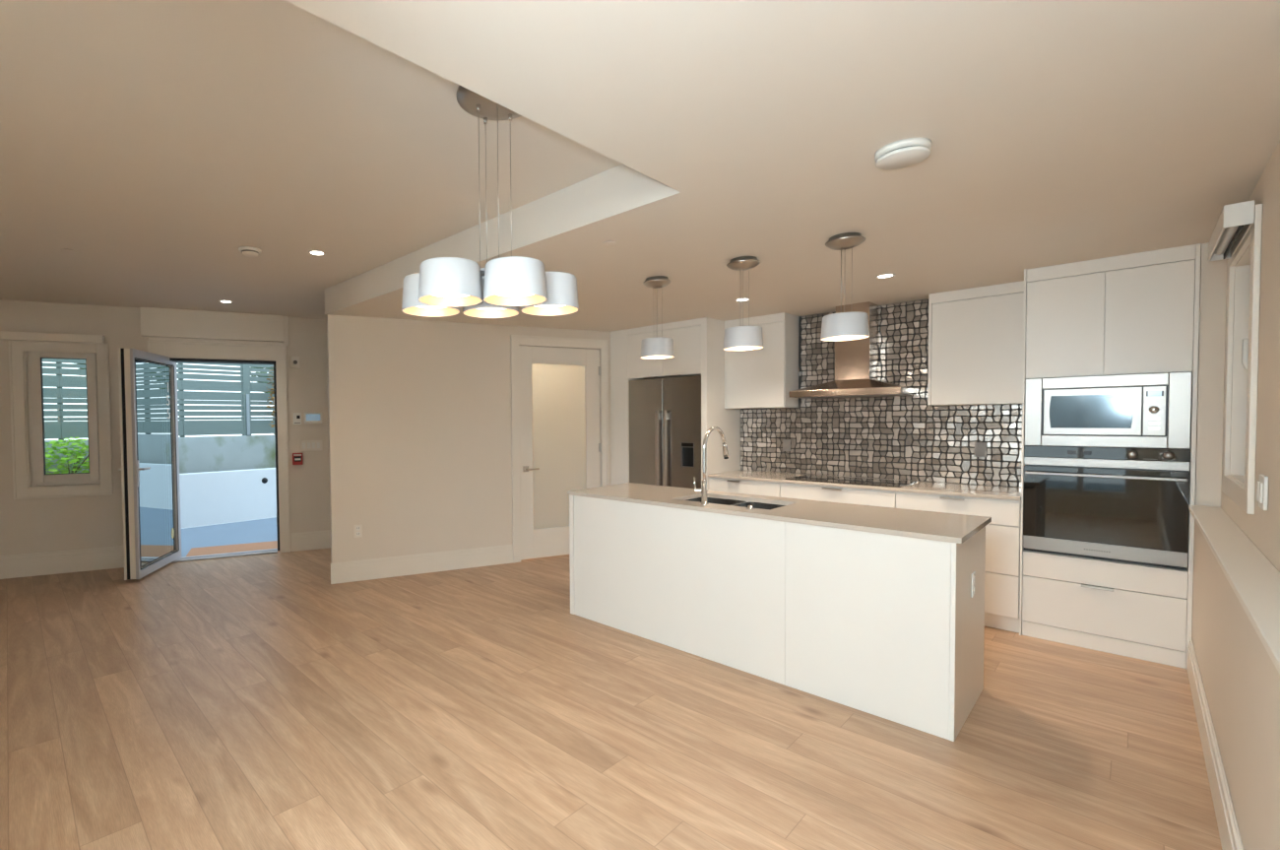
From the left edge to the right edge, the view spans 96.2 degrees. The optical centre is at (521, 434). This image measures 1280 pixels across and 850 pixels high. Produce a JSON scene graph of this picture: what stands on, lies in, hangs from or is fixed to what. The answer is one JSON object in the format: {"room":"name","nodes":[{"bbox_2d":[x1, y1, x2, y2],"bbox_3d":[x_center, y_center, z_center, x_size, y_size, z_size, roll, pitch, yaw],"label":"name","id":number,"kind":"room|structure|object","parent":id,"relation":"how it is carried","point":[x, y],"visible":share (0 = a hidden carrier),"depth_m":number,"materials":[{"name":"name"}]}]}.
{"room":"open-plan kitchen","nodes":[
{"label":"open-plan kitchen","id":0,"kind":"room"},
{"bbox_2d":[0,299,330,555],"bbox_3d":[-3.061,0.008,6.070,7.850,2.592,0.150,-1,2,-23],"label":"wall","id":1,"kind":"structure","parent":0,"point":[32,525],"depth_m":5.55,"materials":[{"name":"paint"}]},
{"bbox_2d":[0,330,104,343],"bbox_3d":[-4.417,-0.916,5.317,0.770,0.075,0.068,-1,2,-23],"label":"roller blind","id":2,"kind":"object","parent":1,"relation":"attached to","point":[4,335],"visible":1,"depth_m":5.29,"materials":[{"name":"fabric"}]},
{"bbox_2d":[8,340,113,499],"bbox_3d":[-4.427,-0.144,5.460,0.765,1.485,0.168,-1,2,-23],"label":"trim","id":3,"kind":"structure","parent":1,"relation":"attached to","point":[18,350],"depth_m":5.34,"materials":[{"name":"paint"}]},
{"bbox_2d":[0,545,124,578],"bbox_3d":[-5.186,1.241,5.096,3.130,0.220,0.015,-1,2,-23],"label":"baseboard","id":4,"kind":"structure","parent":1,"relation":"attached to","point":[103,557],"depth_m":5.41,"materials":[{"name":"paint"}]},
{"bbox_2d":[27,351,100,486],"bbox_3d":[-4.424,-0.174,5.470,0.560,1.325,0.090,-1,2,-23],"label":"window","id":5,"kind":"structure","parent":1,"relation":"in","point":[39,477],"depth_m":5.39,"materials":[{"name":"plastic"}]},
{"bbox_2d":[117,347,181,579],"bbox_3d":[-3.597,0.258,5.500,0.228,2.090,0.904,-1,2,-9],"label":"door","id":6,"kind":"structure","parent":1,"relation":"in","point":[148,389],"depth_m":5.33,"materials":[{"name":"grey metal"}]},
{"bbox_2d":[139,307,288,345],"bbox_3d":[-3.169,-1.118,5.880,1.355,0.326,0.065,-1,2,-23],"label":"trim","id":7,"kind":"structure","parent":1,"relation":"attached to","point":[170,324],"depth_m":5.84,"materials":[{"name":"paint"}]},
{"bbox_2d":[146,340,290,563],"bbox_3d":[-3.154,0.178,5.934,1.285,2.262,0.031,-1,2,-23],"label":"trim","id":8,"kind":"structure","parent":1,"relation":"attached to","point":[278,353],"depth_m":6.13,"materials":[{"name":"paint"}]},
{"bbox_2d":[171,548,277,562],"bbox_3d":[-3.167,1.293,6.049,1.004,0.026,0.160,-1,2,-23],"label":"trim","id":9,"kind":"structure","parent":1,"relation":"attached to","point":[271,550],"depth_m":6.02,"materials":[{"name":"grey metal"}]},
{"bbox_2d":[290,356,299,368],"bbox_3d":[-2.487,-0.795,6.188,0.085,0.125,0.048,-1,2,-23],"label":"sensor","id":10,"kind":"object","parent":1,"relation":"attached to","point":[294,359],"visible":1,"depth_m":6.18,"materials":[{"name":"paint"}]},
{"bbox_2d":[292,412,301,424],"bbox_3d":[-2.479,-0.176,6.219,0.085,0.130,0.024,-1,2,-23],"label":"thermostat","id":11,"kind":"object","parent":1,"relation":"attached to","point":[296,416],"visible":1,"depth_m":6.21,"materials":[{"name":"white plastic"}]},
{"bbox_2d":[292,452,303,464],"bbox_3d":[-2.474,0.270,6.220,0.105,0.130,0.046,-1,2,-23],"label":"fire alarm pull station","id":12,"kind":"object","parent":1,"relation":"attached to","point":[296,457],"visible":1,"depth_m":6.21,"materials":[{"name":"red plastic"}]},
{"bbox_2d":[300,440,322,450],"bbox_3d":[-2.345,0.123,6.290,0.229,0.114,0.013,-1,2,-23],"label":"switch plate","id":13,"kind":"object","parent":1,"relation":"attached to","point":[305,445],"visible":1,"depth_m":6.28,"materials":[{"name":"paint"}]},
{"bbox_2d":[304,412,321,423],"bbox_3d":[-2.326,-0.184,6.283,0.190,0.125,0.027,-1,2,-23],"label":"alarm keypad","id":14,"kind":"object","parent":1,"relation":"attached to","point":[309,417],"visible":1,"depth_m":6.27,"materials":[{"name":"white plastic"}]},
{"bbox_2d":[0,0,621,319],"bbox_3d":[-1.150,-1.325,4.007,7.456,0.150,8.337,-2,2,-42],"label":"ceiling","id":15,"kind":"structure","parent":0,"point":[153,142],"depth_m":2.45,"materials":[{"name":"paint"}]},
{"bbox_2d":[218,300,232,303],"bbox_3d":[-2.822,-1.268,5.374,0.116,0.005,0.116,-2,2,-42],"label":"recessed light","id":16,"kind":"object","parent":15,"relation":"in","point":[224,301],"visible":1,"depth_m":5.38,"materials":[{"name":"white plastic"}]},
{"bbox_2d":[238,246,261,256],"bbox_3d":[-1.810,-1.213,3.755,0.140,0.046,0.140,-2,2,-42],"label":"smoke detector","id":17,"kind":"object","parent":15,"relation":"attached to","point":[249,251],"visible":1,"depth_m":3.72,"materials":[{"name":"white plastic"}]},
{"bbox_2d":[308,250,325,255],"bbox_3d":[-1.397,-1.240,3.845,0.116,0.005,0.116,-2,2,-42],"label":"recessed light","id":18,"kind":"object","parent":15,"relation":"in","point":[312,252],"visible":1,"depth_m":3.84,"materials":[{"name":"white plastic"}]},
{"bbox_2d":[456,85,521,181],"label":"ceiling canopy","id":19,"kind":"object","parent":15,"relation":"hanging from","point":[476,104],"depth_m":2.00,"materials":[{"name":"white metal"}]},
{"bbox_2d":[326,314,611,563],"bbox_3d":[-0.349,-0.004,5.595,2.960,2.592,0.120,-1,2,-23],"label":"wall","id":20,"kind":"structure","parent":0,"point":[420,458],"depth_m":5.27,"materials":[{"name":"paint"}]},
{"bbox_2d":[353,523,362,537],"bbox_3d":[-1.470,0.867,5.062,0.072,0.115,0.011,-1,2,-23],"label":"wall outlet","id":21,"kind":"object","parent":20,"relation":"attached to","point":[357,529],"visible":1,"depth_m":5.06,"materials":[{"name":"paint"}]},
{"bbox_2d":[330,544,512,583],"bbox_3d":[-0.887,1.212,5.319,1.738,0.185,0.015,-1,2,-23],"label":"baseboard","id":22,"kind":"structure","parent":20,"relation":"attached to","point":[401,565],"depth_m":5.28,"materials":[{"name":"paint"}]},
{"bbox_2d":[510,334,608,563],"bbox_3d":[0.396,0.136,5.899,1.120,2.280,0.136,-1,2,-23],"label":"trim","id":23,"kind":"structure","parent":20,"relation":"attached to","point":[516,341],"depth_m":5.68,"materials":[{"name":"paint"}]},
{"bbox_2d":[518,345,601,559],"bbox_3d":[0.423,0.182,5.868,0.954,2.167,0.100,-1,2,-23],"label":"door","id":24,"kind":"structure","parent":20,"relation":"in","point":[560,447],"depth_m":5.86,"materials":[{"name":"paint"}]},
{"bbox_2d":[0,547,1222,849],"bbox_3d":[-1.097,1.385,4.017,7.502,0.085,8.205,-2,2,-42],"label":"floor","id":25,"kind":"structure","parent":0,"point":[257,701],"depth_m":2.54,"materials":[{"name":"brown wood"}]},
{"bbox_2d":[629,375,701,488],"bbox_3d":[1.627,0.347,5.810,0.693,1.836,0.832,-2,2,-42],"label":"refrigerator","id":26,"kind":"object","parent":25,"relation":"on","point":[665,414],"visible":0.43,"depth_m":5.55,"materials":[{"name":"metal"}]},
{"bbox_2d":[610,317,740,497],"bbox_3d":[1.582,0.079,5.882,0.665,2.371,1.130,-2,2,-42],"label":"surround","id":27,"kind":"object","parent":25,"relation":"on","point":[698,343],"visible":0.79,"depth_m":5.52,"materials":[{"name":"paint"}]},
{"bbox_2d":[708,476,780,504],"bbox_3d":[2.203,0.835,5.247,0.644,0.883,0.656,-2,2,-42],"label":"base cabinet","id":28,"kind":"object","parent":25,"relation":"on","point":[760,487],"visible":0.23,"depth_m":5.02,"materials":[{"name":"paint"}]},
{"bbox_2d":[707,469,1021,500],"bbox_3d":[2.717,0.392,4.667,0.625,0.022,2.200,-2,2,-42],"label":"countertop","id":29,"kind":"structure","parent":28,"relation":"on","point":[975,490],"depth_m":4.25,"materials":[{"name":"stone"}]},
{"bbox_2d":[785,474,917,487],"bbox_3d":[2.714,0.377,4.657,0.480,0.006,0.840,-2,2,-42],"label":"cooktop","id":30,"kind":"object","parent":29,"relation":"in","point":[815,478],"visible":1,"depth_m":4.61,"materials":[{"name":"black glass"}]},
{"bbox_2d":[569,494,985,741],"bbox_3d":[1.391,0.889,3.553,0.716,0.883,2.289,-2,2,-42],"label":"kitchen island","id":31,"kind":"object","parent":25,"relation":"on","point":[891,627],"visible":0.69,"depth_m":2.95,"materials":[{"name":"paint"}]},
{"bbox_2d":[567,482,991,543],"bbox_3d":[1.393,0.434,3.537,0.740,0.024,2.318,-2,2,-42],"label":"island countertop","id":32,"kind":"structure","parent":31,"relation":"on","point":[911,523],"depth_m":3.12,"materials":[{"name":"stone"}]},
{"bbox_2d":[693,426,728,505],"bbox_3d":[1.198,0.185,3.529,0.324,0.476,0.083,-2,2,-42],"label":"kitchen faucet","id":33,"kind":"object","parent":32,"relation":"on","point":[703,489],"visible":1,"depth_m":3.43,"materials":[{"name":"silver metal"}]},
{"bbox_2d":[685,497,784,510],"bbox_3d":[1.352,0.540,3.602,0.400,0.187,0.650,-2,2,-42],"label":"sink","id":34,"kind":"object","parent":32,"relation":"in","point":[743,503],"visible":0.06,"depth_m":3.71,"materials":[{"name":"metal"}]},
{"bbox_2d":[970,571,975,597],"bbox_3d":[2.184,0.722,2.716,0.072,0.116,0.010,-2,2,-42],"label":"island outlet","id":35,"kind":"object","parent":31,"relation":"attached to","point":[974,572],"visible":1,"depth_m":2.70,"materials":[{"name":"white plastic"}]},
{"bbox_2d":[780,482,895,508],"bbox_3d":[2.710,0.846,4.694,0.644,0.883,0.841,-2,2,-42],"label":"base cabinet","id":36,"kind":"object","parent":25,"relation":"on","point":[864,496],"visible":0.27,"depth_m":4.45,"materials":[{"name":"paint"}]},
{"bbox_2d":[896,491,1021,632],"bbox_3d":[3.230,0.857,4.127,0.644,0.883,0.694,-2,2,-42],"label":"base cabinet","id":37,"kind":"object","parent":25,"relation":"on","point":[1002,534],"visible":0.37,"depth_m":3.76,"materials":[{"name":"paint"}]},
{"bbox_2d":[1019,243,1201,669],"bbox_3d":[3.705,0.123,3.581,0.618,2.371,0.725,-2,2,-42],"label":"oven tower","id":38,"kind":"object","parent":25,"relation":"on","point":[1134,313],"visible":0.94,"depth_m":3.35,"materials":[{"name":"paint"}]},
{"bbox_2d":[1023,445,1190,570],"bbox_3d":[3.649,0.410,3.540,0.542,0.680,0.691,-2,2,-42],"label":"wall oven","id":39,"kind":"object","parent":38,"relation":"in","point":[1122,504],"visible":1,"depth_m":3.36,"materials":[{"name":"black glass"}]},
{"bbox_2d":[1024,371,1192,448],"bbox_3d":[3.607,-0.144,3.492,0.402,0.428,0.691,-2,2,-42],"label":"microwave","id":40,"kind":"object","parent":38,"relation":"in","point":[1158,415],"visible":1,"depth_m":3.34,"materials":[{"name":"metal"}]},
{"bbox_2d":[285,0,1279,331],"bbox_3d":[-0.065,-1.120,2.932,7.119,0.218,5.181,-2,2,-42],"label":"ceiling","id":41,"kind":"structure","parent":0,"point":[1059,132],"depth_m":1.84,"materials":[{"name":"paint"}]},
{"bbox_2d":[401,218,578,318],"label":"lamp","id":42,"kind":"object","parent":41,"relation":"hanging from","point":[495,288],"depth_m":1.97,"materials":[{"name":"white fabric"}]},
{"bbox_2d":[415,306,445,308],"bbox_3d":[-0.338,-0.496,2.109,0.176,0.015,0.176,-2,2,-42],"label":"diffuser","id":43,"kind":"object","parent":42,"relation":"attached to","point":[416,306],"depth_m":2.18,"materials":[{"name":"white plastic"}]},
{"bbox_2d":[430,293,468,297],"bbox_3d":[-0.242,-0.492,1.917,0.176,0.015,0.176,-2,2,-42],"label":"diffuser","id":44,"kind":"object","parent":42,"relation":"attached to","point":[440,294],"depth_m":1.97,"materials":[{"name":"white plastic"}]},
{"bbox_2d":[475,308,507,310],"bbox_3d":[-0.116,-0.500,2.152,0.176,0.015,0.176,-2,2,-42],"label":"diffuser","id":45,"kind":"object","parent":42,"relation":"attached to","point":[476,308],"depth_m":2.22,"materials":[{"name":"white plastic"}]},
{"bbox_2d":[495,293,533,297],"bbox_3d":[-0.022,-0.494,1.917,0.176,0.015,0.176,-2,2,-42],"label":"diffuser","id":46,"kind":"object","parent":42,"relation":"attached to","point":[501,294],"depth_m":1.98,"materials":[{"name":"white plastic"}]},
{"bbox_2d":[536,305,565,307],"bbox_3d":[0.106,-0.500,2.109,0.176,0.015,0.176,-2,2,-42],"label":"diffuser","id":47,"kind":"object","parent":42,"relation":"attached to","point":[537,305],"depth_m":2.17,"materials":[{"name":"white plastic"}]},
{"bbox_2d":[602,240,616,246],"bbox_3d":[0.466,-1.013,2.979,0.076,0.007,0.076,-2,2,-42],"label":"sprinkler cover","id":48,"kind":"object","parent":41,"relation":"attached to","point":[609,242],"visible":1,"depth_m":2.98,"materials":[{"name":"grey plastic"}]},
{"bbox_2d":[640,275,674,359],"bbox_3d":[0.910,-0.781,3.776,0.222,0.524,0.222,-2,2,-42],"label":"pendant lamp","id":49,"kind":"object","parent":41,"relation":"hanging from","point":[657,348],"visible":1,"depth_m":3.70,"materials":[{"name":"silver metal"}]},
{"bbox_2d":[734,298,750,301],"bbox_3d":[1.750,-1.067,4.457,0.116,0.005,0.116,-2,2,-42],"label":"recessed light","id":50,"kind":"object","parent":41,"relation":"in","point":[737,299],"visible":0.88,"depth_m":4.46,"materials":[{"name":"white plastic"}]},
{"bbox_2d":[723,256,763,350],"bbox_3d":[1.314,-0.772,3.336,0.222,0.524,0.222,-2,2,-42],"label":"pendant lamp","id":51,"kind":"object","parent":41,"relation":"hanging from","point":[738,338],"visible":1,"depth_m":3.27,"materials":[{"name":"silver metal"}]},
{"bbox_2d":[820,232,869,340],"bbox_3d":[1.684,-0.765,2.932,0.222,0.524,0.222,-2,2,-42],"label":"pendant lamp","id":52,"kind":"object","parent":41,"relation":"hanging from","point":[854,325],"visible":1,"depth_m":2.87,"materials":[{"name":"white fabric"}]},
{"bbox_2d":[875,273,895,278],"bbox_3d":[2.421,-1.054,3.747,0.116,0.005,0.116,-2,2,-42],"label":"recessed light","id":53,"kind":"object","parent":41,"relation":"in","point":[883,276],"visible":1,"depth_m":3.75,"materials":[{"name":"white plastic"}]},
{"bbox_2d":[874,136,931,169],"bbox_3d":[1.332,-0.977,1.968,0.166,0.040,0.166,-2,2,-42],"label":"smoke detector","id":54,"kind":"object","parent":41,"relation":"attached to","point":[905,153],"visible":1,"depth_m":1.93,"materials":[{"name":"white plastic"}]},
{"bbox_2d":[636,379,1015,487],"bbox_3d":[2.846,-0.021,5.103,0.150,2.592,4.519,-2,2,-42],"label":"wall","id":55,"kind":"structure","parent":0,"point":[636,379],"depth_m":5.01,"materials":[{"name":"paint"}]},
{"bbox_2d":[724,312,798,408],"bbox_3d":[2.272,-0.675,5.345,0.333,0.847,0.568,-2,2,-42],"label":"upper cabinet","id":56,"kind":"object","parent":55,"relation":"attached to","point":[761,378],"visible":0.91,"depth_m":5.18,"materials":[{"name":"paint"}]},
{"bbox_2d":[788,301,916,398],"bbox_3d":[2.754,-0.701,4.705,0.454,0.768,0.823,-2,2,-42],"label":"range hood","id":57,"kind":"object","parent":55,"relation":"attached to","point":[857,361],"visible":0.91,"depth_m":4.65,"materials":[{"name":"metal"}]},
{"bbox_2d":[740,298,1022,487],"bbox_3d":[2.946,-0.359,4.859,0.014,1.463,2.196,-2,2,-42],"label":"backsplash","id":58,"kind":"structure","parent":55,"relation":"attached to","point":[891,437],"depth_m":4.71,"materials":[{"name":"tile"}]},
{"bbox_2d":[782,439,790,450],"bbox_3d":[2.514,0.100,5.332,0.008,0.112,0.074,-2,2,-42],"label":"outlet plate","id":59,"kind":"object","parent":58,"relation":"attached to","point":[786,442],"visible":1,"depth_m":5.33,"materials":[{"name":"grey plastic"}]},
{"bbox_2d":[974,442,987,456],"bbox_3d":[3.486,0.114,4.271,0.008,0.112,0.074,-2,2,-42],"label":"outlet plate","id":60,"kind":"object","parent":58,"relation":"attached to","point":[981,448],"visible":1,"depth_m":4.27,"materials":[{"name":"grey plastic"}]},
{"bbox_2d":[927,280,1023,405],"bbox_3d":[3.405,-0.651,4.184,0.230,0.852,0.588,-2,2,-42],"label":"upper cabinet","id":61,"kind":"object","parent":55,"relation":"attached to","point":[976,334],"visible":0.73,"depth_m":4.12,"materials":[{"name":"paint"}]},
{"bbox_2d":[1191,140,1279,849],"bbox_3d":[1.663,0.102,1.053,7.069,2.592,0.241,-2,2,-42],"label":"wall","id":62,"kind":"structure","parent":0,"point":[1241,680],"depth_m":2.03,"materials":[{"name":"paint"}]},
{"bbox_2d":[1187,638,1243,849],"bbox_3d":[1.359,1.311,0.973,6.431,0.185,0.015,-2,2,-42],"label":"baseboard","id":63,"kind":"structure","parent":62,"relation":"attached to","point":[1230,836],"depth_m":2.11,"materials":[{"name":"paint"}]},
{"bbox_2d":[1208,199,1254,260],"bbox_3d":[3.089,-0.874,2.459,0.732,0.091,0.075,-2,2,-42],"label":"roller blind","id":64,"kind":"object","parent":62,"relation":"attached to","point":[1235,221],"visible":1,"depth_m":2.33,"materials":[{"name":"plastic"}]},
{"bbox_2d":[1188,505,1279,674],"bbox_3d":[1.385,0.486,0.924,6.446,0.024,0.114,-2,2,-42],"label":"ledge","id":65,"kind":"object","parent":62,"relation":"on","point":[1253,579],"depth_m":1.80,"materials":[{"name":"paint"}]},
{"bbox_2d":[1221,203,1262,513],"bbox_3d":[3.260,-0.301,2.472,0.956,1.206,0.149,-2,2,-42],"label":"window frame","id":66,"kind":"structure","parent":62,"relation":"attached to","point":[1244,269],"depth_m":2.74,"materials":[{"name":"paint"}]},
{"bbox_2d":[1241,338,1248,369],"bbox_3d":[3.267,-0.301,2.464,0.770,1.020,0.127,-2,2,-42],"label":"window","id":67,"kind":"structure","parent":62,"relation":"in","point":[1245,348],"depth_m":2.56,"materials":[{"name":"plastic"}]},
{"bbox_2d":[1256,473,1268,510],"bbox_3d":[2.667,0.207,2.027,0.120,0.120,0.016,-2,2,-42],"label":"wall switch","id":68,"kind":"object","parent":62,"relation":"attached to","point":[1262,483],"visible":1,"depth_m":2.00,"materials":[{"name":"white plastic"}]},
{"label":"outside","id":69,"kind":"structure","parent":0,"visible":0},
{"bbox_2d":[44,434,275,473],"bbox_3d":[-4.223,0.657,9.822,15.000,1.310,0.230,-2,2,-42],"label":"wall","id":70,"kind":"structure","parent":69,"point":[197,454],"depth_m":9.08,"materials":[{"name":"grey concrete"}]},
{"bbox_2d":[42,358,63,440],"bbox_3d":[-7.869,-0.587,6.418,4.090,1.428,0.130,-2,2,-42],"label":"slatted fence","id":71,"kind":"object","parent":70,"relation":"on","point":[52,429],"visible":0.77,"depth_m":7.68,"materials":[{"name":"wood"}]},
{"bbox_2d":[59,358,185,438],"bbox_3d":[-5.830,-0.657,8.284,1.500,1.428,0.130,-2,2,-42],"label":"slatted fence","id":72,"kind":"object","parent":70,"relation":"on","point":[69,429],"visible":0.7,"depth_m":7.86,"materials":[{"name":"wood"}]},
{"bbox_2d":[181,362,251,435],"bbox_3d":[-4.923,-0.688,9.093,0.990,1.428,0.162,-2,2,-42],"label":"slatted fence","id":73,"kind":"object","parent":70,"relation":"on","point":[242,426],"visible":0.76,"depth_m":9.06,"materials":[{"name":"wood"}]},
{"bbox_2d":[250,364,274,434],"bbox_3d":[-3.828,-0.726,10.117,2.010,1.428,0.130,-2,2,-42],"label":"slatted fence","id":74,"kind":"object","parent":70,"relation":"on","point":[259,424],"visible":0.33,"depth_m":9.52,"materials":[{"name":"wood"}]},
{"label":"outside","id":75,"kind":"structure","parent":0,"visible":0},
{"bbox_2d":[250,367,273,392],"bbox_3d":[-4.484,-0.795,12.136,3.147,4.111,2.527,-2,2,-42],"label":"tree","id":76,"kind":"object","parent":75,"point":[252,367],"visible":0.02,"depth_m":11.50,"materials":[{"name":"green plant"}]},
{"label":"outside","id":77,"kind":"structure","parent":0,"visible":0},
{"bbox_2d":[181,516,277,557],"bbox_3d":[-0.083,1.492,4.591,18.000,0.150,11.840,-2,2,-42],"label":"patio","id":78,"kind":"structure","parent":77,"point":[258,530],"depth_m":7.73,"materials":[{"name":"grey concrete"}]},
{"bbox_2d":[179,467,276,528],"bbox_3d":[-3.764,0.927,9.332,15.000,0.788,0.140,-2,2,-42],"label":"wall","id":79,"kind":"structure","parent":78,"relation":"on","point":[236,495],"depth_m":8.57,"materials":[{"name":"white paint"}]},
{"bbox_2d":[261,477,267,483],"bbox_3d":[-4.073,0.730,8.934,0.090,0.090,0.021,-2,2,-42],"label":"air vent","id":80,"kind":"object","parent":79,"relation":"in","point":[264,480],"visible":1,"depth_m":8.93,"materials":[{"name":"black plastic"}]},
{"bbox_2d":[186,540,279,556],"bbox_3d":[-3.237,1.379,6.739,1.340,0.016,0.760,-1,2,-23],"label":"doormat","id":81,"kind":"object","parent":78,"relation":"on","point":[215,549],"visible":0.31,"depth_m":6.78,"materials":[{"name":"brown fabric"}]},
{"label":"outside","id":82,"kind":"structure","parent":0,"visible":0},
{"bbox_3d":[-3.977,0.967,9.565,15.000,0.700,0.490,-2,2,-42],"label":"soil","id":83,"kind":"object","parent":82,"visible":0},
{"bbox_2d":[45,436,89,473],"bbox_3d":[-6.087,0.361,7.578,0.867,0.664,0.451,-2,2,-42],"label":"leafy shrub","id":84,"kind":"object","parent":83,"relation":"on","point":[79,455],"visible":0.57,"depth_m":7.54,"materials":[{"name":"green plant"}]},
{"bbox_2d":[264,366,274,434],"bbox_3d":[-4.092,-0.323,9.460,0.302,1.886,0.355,0,2,23],"label":"leafy shrub","id":85,"kind":"object","parent":83,"relation":"on","point":[272,384],"visible":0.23,"depth_m":9.39,"materials":[{"name":"green plant"}]},
{"bbox_3d":[-0.946,-0.014,6.150,0.100,2.592,1.368,-1,2,-23],"label":"wall","id":86,"kind":"structure","parent":0,"visible":0},
{"bbox_2d":[291,529,330,551],"bbox_3d":[-1.898,1.179,6.506,1.415,0.205,0.015,-1,2,-23],"label":"baseboard","id":87,"kind":"structure","parent":86,"relation":"attached to","point":[314,540],"depth_m":6.30,"materials":[{"name":"paint"}]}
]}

